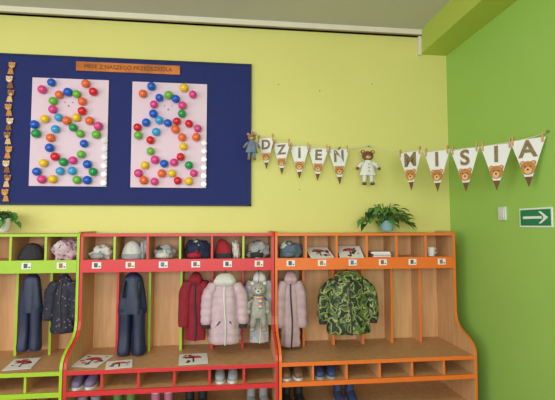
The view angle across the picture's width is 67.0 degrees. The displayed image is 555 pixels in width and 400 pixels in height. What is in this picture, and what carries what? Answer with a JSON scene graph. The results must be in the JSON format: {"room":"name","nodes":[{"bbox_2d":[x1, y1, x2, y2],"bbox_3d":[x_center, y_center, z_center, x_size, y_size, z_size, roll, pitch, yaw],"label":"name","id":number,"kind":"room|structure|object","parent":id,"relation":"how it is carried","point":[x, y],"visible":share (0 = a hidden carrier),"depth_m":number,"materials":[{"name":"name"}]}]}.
{"room":"kindergarten cloakroom","nodes":[
{"label":"kindergarten cloakroom","id":0,"kind":"room"},
{"bbox_2d":[0,15,449,232],"bbox_3d":[-1.435,0.042,3.409,6.145,3.360,0.100,0,-3,-7],"label":"wall","id":1,"kind":"structure","parent":0,"point":[404,108],"depth_m":3.59,"materials":[{"name":"yellow paint"}]},
{"bbox_2d":[0,53,251,205],"bbox_3d":[-1.336,-0.557,3.393,2.248,1.204,0.025,0,-3,-7],"label":"notice board","id":2,"kind":"object","parent":1,"relation":"attached to","point":[229,85],"visible":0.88,"depth_m":3.40,"materials":[{"name":"blue fabric"}]},
{"bbox_2d":[1,60,15,200],"bbox_3d":[-2.108,-0.547,3.282,0.068,1.118,0.013,0,-3,-7],"label":"garland","id":3,"kind":"object","parent":2,"relation":"attached to","point":[9,79],"visible":1,"depth_m":3.28,"materials":[{"name":"brown paper"},{"name":"white paper"},{"name":"black ink"}]},
{"bbox_2d":[29,77,108,186],"bbox_3d":[-1.651,-0.542,3.310,0.589,0.865,0.073,0,-3,-7],"label":"picture","id":4,"kind":"object","parent":2,"relation":"attached to","point":[68,124],"visible":1,"depth_m":3.33,"materials":[{"name":"paper"}]},
{"bbox_2d":[76,61,179,74],"bbox_3d":[-1.214,-1.077,3.421,0.820,0.075,0.008,0,-3,-7],"label":"banner","id":5,"kind":"object","parent":2,"relation":"attached to","point":[80,66],"visible":1,"depth_m":3.42,"materials":[{"name":"orange paper"}]},
{"bbox_2d":[130,82,206,187],"bbox_3d":[-0.878,-0.534,3.401,0.606,0.866,0.073,0,-3,-7],"label":"picture","id":6,"kind":"object","parent":2,"relation":"attached to","point":[169,131],"visible":1,"depth_m":3.42,"materials":[{"name":"paper"}]},
{"bbox_2d":[0,5,421,37],"bbox_3d":[-1.548,-1.510,3.415,5.700,0.060,0.045,0,-3,-7],"label":"trim","id":7,"kind":"structure","parent":1,"relation":"attached to","point":[4,10],"depth_m":3.52,"materials":[{"name":"white paint"}]},
{"bbox_2d":[252,131,369,183],"bbox_3d":[0.294,-0.353,3.527,1.012,0.448,0.106,0,-3,-7],"label":"bunting","id":8,"kind":"object","parent":1,"relation":"attached to","point":[338,156],"visible":1,"depth_m":3.51,"materials":[{"name":"white paper"}]},
{"bbox_2d":[243,129,259,159],"bbox_3d":[-0.210,-0.450,3.409,0.143,0.255,0.051,0,-3,-7],"label":"teddy bear","id":9,"kind":"object","parent":8,"relation":"hanging from","point":[251,145],"visible":1,"depth_m":3.40,"materials":[{"name":"blue fabric"}]},
{"bbox_2d":[417,36,421,55],"bbox_3d":[1.267,-1.375,3.746,0.027,0.170,0.030,0,-3,-7],"label":"trim","id":10,"kind":"structure","parent":1,"relation":"attached to","point":[419,48],"depth_m":3.73,"materials":[{"name":"yellow paint"}]},
{"bbox_2d":[0,0,449,28],"bbox_3d":[-1.032,-1.788,0.086,6.145,0.100,6.800,0,-3,-7],"label":"ceiling","id":11,"kind":"structure","parent":0,"point":[407,14],"depth_m":3.38,"materials":[{"name":"paint"}]},
{"bbox_2d":[421,0,516,55],"bbox_3d":[1.793,-1.608,0.458,0.245,0.215,6.700,0,-3,-7],"label":"beam","id":12,"kind":"structure","parent":11,"relation":"attached to","point":[457,21],"depth_m":3.28,"materials":[{"name":"paint"}]},
{"bbox_2d":[446,0,554,399],"bbox_3d":[1.964,-0.137,0.391,0.100,3.160,6.700,0,-3,-7],"label":"wall","id":13,"kind":"structure","parent":0,"point":[501,79],"depth_m":2.94,"materials":[{"name":"green paint"}]},
{"bbox_2d":[371,130,549,191],"bbox_3d":[1.222,-0.271,3.061,0.031,0.450,1.349,3,-4,-40],"label":"bunting","id":14,"kind":"object","parent":13,"relation":"attached to","point":[527,151],"visible":1,"depth_m":2.89,"materials":[{"name":"white paper"}]},
{"bbox_2d":[356,146,380,184],"bbox_3d":[0.758,-0.290,3.512,0.216,0.336,0.067,0,-3,-7],"label":"teddy bear","id":15,"kind":"object","parent":14,"relation":"hanging from","point":[367,169],"visible":1,"depth_m":3.50,"materials":[{"name":"white fabric"}]},
{"bbox_2d":[498,207,506,219],"bbox_3d":[1.597,0.097,2.981,0.019,0.096,0.080,0,-3,-7],"label":"light switch","id":16,"kind":"object","parent":13,"relation":"attached to","point":[502,211],"visible":1,"depth_m":2.96,"materials":[{"name":"plastic"}]},
{"bbox_2d":[519,207,553,226],"bbox_3d":[1.639,0.112,2.665,0.009,0.123,0.285,0,-3,-7],"label":"arrow sign","id":17,"kind":"object","parent":13,"relation":"attached to","point":[529,217],"visible":1,"depth_m":2.65,"materials":[{"name":"green plastic"}]},
{"bbox_3d":[-1.032,1.466,-0.108,6.145,0.100,6.800,0,-3,-7],"label":"floor","id":18,"kind":"structure","parent":0,"visible":0},
{"bbox_2d":[0,231,86,399],"bbox_3d":[-2.146,0.911,2.937,1.427,1.370,0.552,0,-3,-7],"label":"locker","id":19,"kind":"object","parent":18,"relation":"on","point":[44,379],"visible":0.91,"depth_m":3.03,"materials":[{"name":"brown wood"}]},
{"bbox_2d":[0,210,20,231],"bbox_3d":[-2.036,0.149,3.101,0.277,0.169,0.170,0,-3,-7],"label":"pothos","id":20,"kind":"object","parent":19,"relation":"on","point":[6,219],"visible":1,"depth_m":3.10,"materials":[{"name":"plant"}]},
{"bbox_2d":[2,357,40,370],"bbox_3d":[-1.756,1.126,2.884,0.170,0.004,0.240,1,-4,-15],"label":"drawing","id":21,"kind":"object","parent":19,"relation":"in","point":[27,363],"visible":1,"depth_m":2.87,"materials":[{"name":"white paper"}]},
{"bbox_2d":[16,273,42,351],"bbox_3d":[-1.788,0.809,3.037,0.170,0.545,0.114,0,-3,-7],"label":"overalls","id":22,"kind":"object","parent":19,"relation":"in","point":[30,302],"visible":1,"depth_m":3.00,"materials":[{"name":"blue fabric"}]},
{"bbox_2d":[18,243,43,259],"bbox_3d":[-1.817,0.379,3.103,0.183,0.120,0.148,0,-3,-7],"label":"knit hat","id":23,"kind":"object","parent":19,"relation":"in","point":[31,251],"visible":0.92,"depth_m":3.05,"materials":[{"name":"black fabric"}]},
{"bbox_2d":[25,398,50,399],"bbox_3d":[-1.654,1.413,2.858,0.167,0.156,0.201,0,-3,-7],"label":"boots","id":24,"kind":"object","parent":19,"relation":"in","point":[39,398],"visible":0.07,"depth_m":2.87,"materials":[{"name":"yellow rubber"}]},
{"bbox_2d":[42,273,75,333],"bbox_3d":[-1.564,0.742,3.062,0.272,0.444,0.120,0,-3,-7],"label":"jacket","id":25,"kind":"object","parent":19,"relation":"hanging from","point":[59,295],"visible":0.91,"depth_m":3.02,"materials":[{"name":"black fabric"}]},
{"bbox_2d":[51,239,76,259],"bbox_3d":[-1.580,0.373,3.120,0.196,0.164,0.164,2,-4,-30],"label":"scarf","id":26,"kind":"object","parent":19,"relation":"in","point":[66,249],"visible":0.97,"depth_m":3.07,"materials":[{"name":"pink fabric"}]},
{"bbox_2d":[62,231,277,399],"bbox_3d":[-0.729,0.921,3.103,1.414,1.370,0.552,0,-3,-7],"label":"locker","id":27,"kind":"object","parent":18,"relation":"on","point":[158,370],"visible":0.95,"depth_m":3.16,"materials":[{"name":"brown wood"}]},
{"bbox_2d":[71,374,99,390],"bbox_3d":[-1.305,1.218,2.856,0.161,0.089,0.180,0,-3,-7],"label":"shoes","id":28,"kind":"object","parent":27,"relation":"in","point":[78,382],"visible":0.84,"depth_m":2.80,"materials":[{"name":"purple fabric"}]},
{"bbox_2d":[77,396,101,399],"bbox_3d":[-1.316,1.421,2.898,0.167,0.146,0.201,0,-3,-7],"label":"boots","id":29,"kind":"object","parent":27,"relation":"in","point":[83,397],"visible":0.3,"depth_m":2.91,"materials":[{"name":"grey rubber"}]},
{"bbox_2d":[71,355,113,366],"bbox_3d":[-1.305,1.130,2.946,0.200,0.004,0.260,0,-3,3],"label":"drawing","id":30,"kind":"object","parent":27,"relation":"in","point":[88,360],"visible":1,"depth_m":2.94,"materials":[{"name":"white paper"}]},
{"bbox_2d":[88,244,112,259],"bbox_3d":[-1.332,0.391,3.153,0.185,0.124,0.148,0,-3,-7],"label":"scarf","id":31,"kind":"object","parent":27,"relation":"in","point":[103,251],"visible":1,"depth_m":3.12,"materials":[{"name":"white fabric"}]},
{"bbox_2d":[105,359,131,369],"bbox_3d":[-1.085,1.125,2.872,0.170,0.004,0.170,1,-4,-19],"label":"drawing","id":32,"kind":"object","parent":27,"relation":"in","point":[121,363],"visible":1,"depth_m":2.87,"materials":[{"name":"white paper"}]},
{"bbox_2d":[113,394,135,399],"bbox_3d":[-1.078,1.410,2.926,0.167,0.171,0.201,0,-3,-7],"label":"boots","id":33,"kind":"object","parent":27,"relation":"in","point":[128,396],"visible":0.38,"depth_m":2.94,"materials":[{"name":"green rubber"}]},
{"bbox_2d":[121,240,140,258],"bbox_3d":[-1.108,0.377,3.196,0.160,0.135,0.130,0,-3,-7],"label":"knit hat","id":34,"kind":"object","parent":27,"relation":"in","point":[131,250],"visible":0.84,"depth_m":3.15,"materials":[{"name":"white fabric"}]},
{"bbox_2d":[117,272,146,355],"bbox_3d":[-1.073,0.836,3.106,0.206,0.590,0.140,0,-3,-7],"label":"trousers","id":35,"kind":"object","parent":27,"relation":"in","point":[132,306],"visible":1,"depth_m":3.06,"materials":[{"name":"fabric"}]},
{"bbox_2d":[139,238,146,258],"bbox_3d":[-1.008,0.375,3.167,0.066,0.172,0.132,0,-3,-7],"label":"scarf","id":36,"kind":"object","parent":27,"relation":"in","point":[143,246],"visible":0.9,"depth_m":3.13,"materials":[{"name":"grey fabric"}]},
{"bbox_2d":[151,392,173,399],"bbox_3d":[-0.820,1.424,2.956,0.167,0.146,0.201,0,-3,-7],"label":"boots","id":37,"kind":"object","parent":27,"relation":"in","point":[154,396],"visible":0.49,"depth_m":2.97,"materials":[{"name":"pink rubber"}]},
{"bbox_2d":[154,244,176,258],"bbox_3d":[-0.860,0.396,3.208,0.179,0.123,0.145,0,-3,-7],"label":"scarf","id":38,"kind":"object","parent":27,"relation":"in","point":[166,251],"visible":1,"depth_m":3.17,"materials":[{"name":"white fabric"}]},
{"bbox_2d":[179,353,207,364],"bbox_3d":[-0.600,1.133,2.989,0.200,0.004,0.240,1,-3,-12],"label":"drawing","id":39,"kind":"object","parent":27,"relation":"in","point":[198,358],"visible":1,"depth_m":2.97,"materials":[{"name":"white paper"}]},
{"bbox_2d":[178,271,208,340],"bbox_3d":[-0.618,0.790,3.172,0.257,0.526,0.119,0,-3,-7],"label":"coat","id":40,"kind":"object","parent":27,"relation":"hanging from","point":[191,290],"visible":0.8,"depth_m":3.13,"materials":[{"name":"red fabric"}]},
{"bbox_2d":[185,391,206,399],"bbox_3d":[-0.581,1.415,2.984,0.167,0.166,0.201,0,-3,-7],"label":"boots","id":41,"kind":"object","parent":27,"relation":"in","point":[202,395],"visible":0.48,"depth_m":2.99,"materials":[{"name":"black rubber"}]},
{"bbox_2d":[184,239,210,258],"bbox_3d":[-0.620,0.383,3.240,0.196,0.160,0.155,2,-4,-31],"label":"scarf","id":42,"kind":"object","parent":27,"relation":"in","point":[196,249],"visible":1,"depth_m":3.20,"materials":[{"name":"blue fabric"}]},
{"bbox_2d":[214,239,231,257],"bbox_3d":[-0.421,0.376,3.267,0.138,0.145,0.112,0,-3,-7],"label":"knit hat","id":43,"kind":"object","parent":27,"relation":"in","point":[223,250],"visible":1,"depth_m":3.23,"materials":[{"name":"red fabric"}]},
{"bbox_2d":[200,270,248,345],"bbox_3d":[-0.388,0.788,3.096,0.360,0.531,0.146,0,-3,-7],"label":"puffer jacket","id":44,"kind":"object","parent":27,"relation":"hanging from","point":[224,301],"visible":1,"depth_m":3.05,"materials":[{"name":"pink fabric"}]},
{"bbox_2d":[215,369,237,383],"bbox_3d":[-0.361,1.224,2.966,0.161,0.089,0.180,0,-3,-7],"label":"shoes","id":45,"kind":"object","parent":27,"relation":"in","point":[220,378],"visible":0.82,"depth_m":2.90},
{"bbox_2d":[232,239,239,257],"bbox_3d":[-0.325,0.384,3.277,0.069,0.156,0.131,0,-3,-7],"label":"scarf","id":46,"kind":"object","parent":27,"relation":"in","point":[235,246],"visible":0.99,"depth_m":3.24,"materials":[{"name":"white fabric"}]},
{"bbox_2d":[245,240,269,257],"bbox_3d":[-0.155,0.390,3.290,0.173,0.150,0.161,2,-4,-31],"label":"scarf","id":47,"kind":"object","parent":27,"relation":"in","point":[257,248],"visible":0.98,"depth_m":3.25,"materials":[{"name":"grey fabric"}]},
{"bbox_2d":[247,388,268,399],"bbox_3d":[-0.144,1.418,3.036,0.167,0.166,0.201,0,-3,-7],"label":"boots","id":48,"kind":"object","parent":27,"relation":"in","point":[263,392],"visible":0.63,"depth_m":3.04,"materials":[{"name":"grey rubber"}]},
{"bbox_2d":[247,270,269,331],"bbox_3d":[-0.140,0.741,3.095,0.143,0.457,0.131,-3,-4,40],"label":"plush teddy","id":49,"kind":"object","parent":27,"relation":"in","point":[258,306],"visible":1,"depth_m":3.08,"materials":[{"name":"fabric"}]},
{"bbox_2d":[245,271,274,343],"bbox_3d":[-0.141,0.809,3.226,0.256,0.557,0.123,0,-3,-7],"label":"jacket","id":50,"kind":"object","parent":27,"relation":"hanging from","point":[257,336],"visible":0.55,"depth_m":3.19,"materials":[{"name":"grey fabric"}]},
{"bbox_2d":[274,231,477,399],"bbox_3d":[0.704,0.931,3.271,1.460,1.370,0.552,0,-3,-7],"label":"locker","id":51,"kind":"object","parent":18,"relation":"on","point":[417,348],"visible":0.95,"depth_m":3.35,"materials":[{"name":"brown wood"}]},
{"bbox_2d":[278,240,302,257],"bbox_3d":[0.091,0.391,3.324,0.176,0.141,0.183,-3,-4,39],"label":"hat","id":52,"kind":"object","parent":51,"relation":"in","point":[287,249],"visible":1,"depth_m":3.27,"materials":[{"name":"blue fabric"}]},
{"bbox_2d":[277,271,307,347],"bbox_3d":[0.100,0.831,3.251,0.262,0.597,0.130,0,-3,-7],"label":"quilted jacket","id":53,"kind":"object","parent":51,"relation":"in","point":[291,292],"visible":0.95,"depth_m":3.21,"materials":[{"name":"pink fabric"}]},
{"bbox_2d":[282,366,302,381],"bbox_3d":[0.100,1.228,3.020,0.161,0.089,0.180,0,-3,-7],"label":"shoes","id":54,"kind":"object","parent":51,"relation":"in","point":[297,373],"visible":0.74,"depth_m":2.96,"materials":[{"name":"brown leather"}]},
{"bbox_2d":[282,386,304,399],"bbox_3d":[0.114,1.420,3.066,0.167,0.166,0.201,0,-3,-7],"label":"boots","id":55,"kind":"object","parent":51,"relation":"in","point":[298,395],"visible":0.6,"depth_m":3.07,"materials":[{"name":"black rubber"}]},
{"bbox_2d":[307,247,334,258],"bbox_3d":[0.332,0.417,3.327,0.190,0.077,0.186,1,-3,-13],"label":"drawing","id":56,"kind":"object","parent":51,"relation":"in","point":[314,252],"visible":1,"depth_m":3.32,"materials":[{"name":"white paper"}]},
{"bbox_2d":[314,365,335,379],"bbox_3d":[0.339,1.229,3.048,0.161,0.089,0.180,0,-3,-7],"label":"shoes","id":57,"kind":"object","parent":51,"relation":"in","point":[329,372],"visible":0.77,"depth_m":2.99,"materials":[{"name":"blue fabric"}]},
{"bbox_2d":[333,384,357,399],"bbox_3d":[0.501,1.418,3.112,0.167,0.177,0.201,0,-3,-7],"label":"boots","id":58,"kind":"object","parent":51,"relation":"in","point":[350,394],"visible":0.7,"depth_m":3.11,"materials":[{"name":"blue rubber"}]},
{"bbox_2d":[317,268,378,335],"bbox_3d":[0.540,0.770,3.211,0.480,0.490,0.180,0,-3,-7],"label":"jacket","id":59,"kind":"object","parent":51,"relation":"in","point":[347,301],"visible":1,"depth_m":3.15,"materials":[{"name":"fabric"}]},
{"bbox_2d":[338,246,363,257],"bbox_3d":[0.580,0.415,3.357,0.190,0.086,0.182,0,-3,-1],"label":"drawing","id":60,"kind":"object","parent":51,"relation":"in","point":[344,251],"visible":1,"depth_m":3.34,"materials":[{"name":"white paper"}]},
{"bbox_2d":[368,251,390,256],"bbox_3d":[0.821,0.437,3.399,0.167,0.041,0.157,0,-3,-7],"label":"picture books","id":61,"kind":"object","parent":51,"relation":"in","point":[370,253],"visible":0.84,"depth_m":3.33,"materials":[{"name":"white paper"}]},
{"bbox_2d":[357,203,416,231],"bbox_3d":[0.903,0.142,3.408,0.520,0.243,0.258,0,-3,-7],"label":"pothos","id":62,"kind":"object","parent":51,"relation":"on","point":[387,222],"visible":1,"depth_m":3.42,"materials":[{"name":"plant"}]},
{"bbox_2d":[427,247,436,255],"bbox_3d":[1.266,0.424,3.438,0.082,0.070,0.068,-2,-4,27],"label":"mug","id":63,"kind":"object","parent":51,"relation":"in","point":[430,250],"visible":0.97,"depth_m":3.42,"materials":[{"name":"white ceramic"}]}
]}

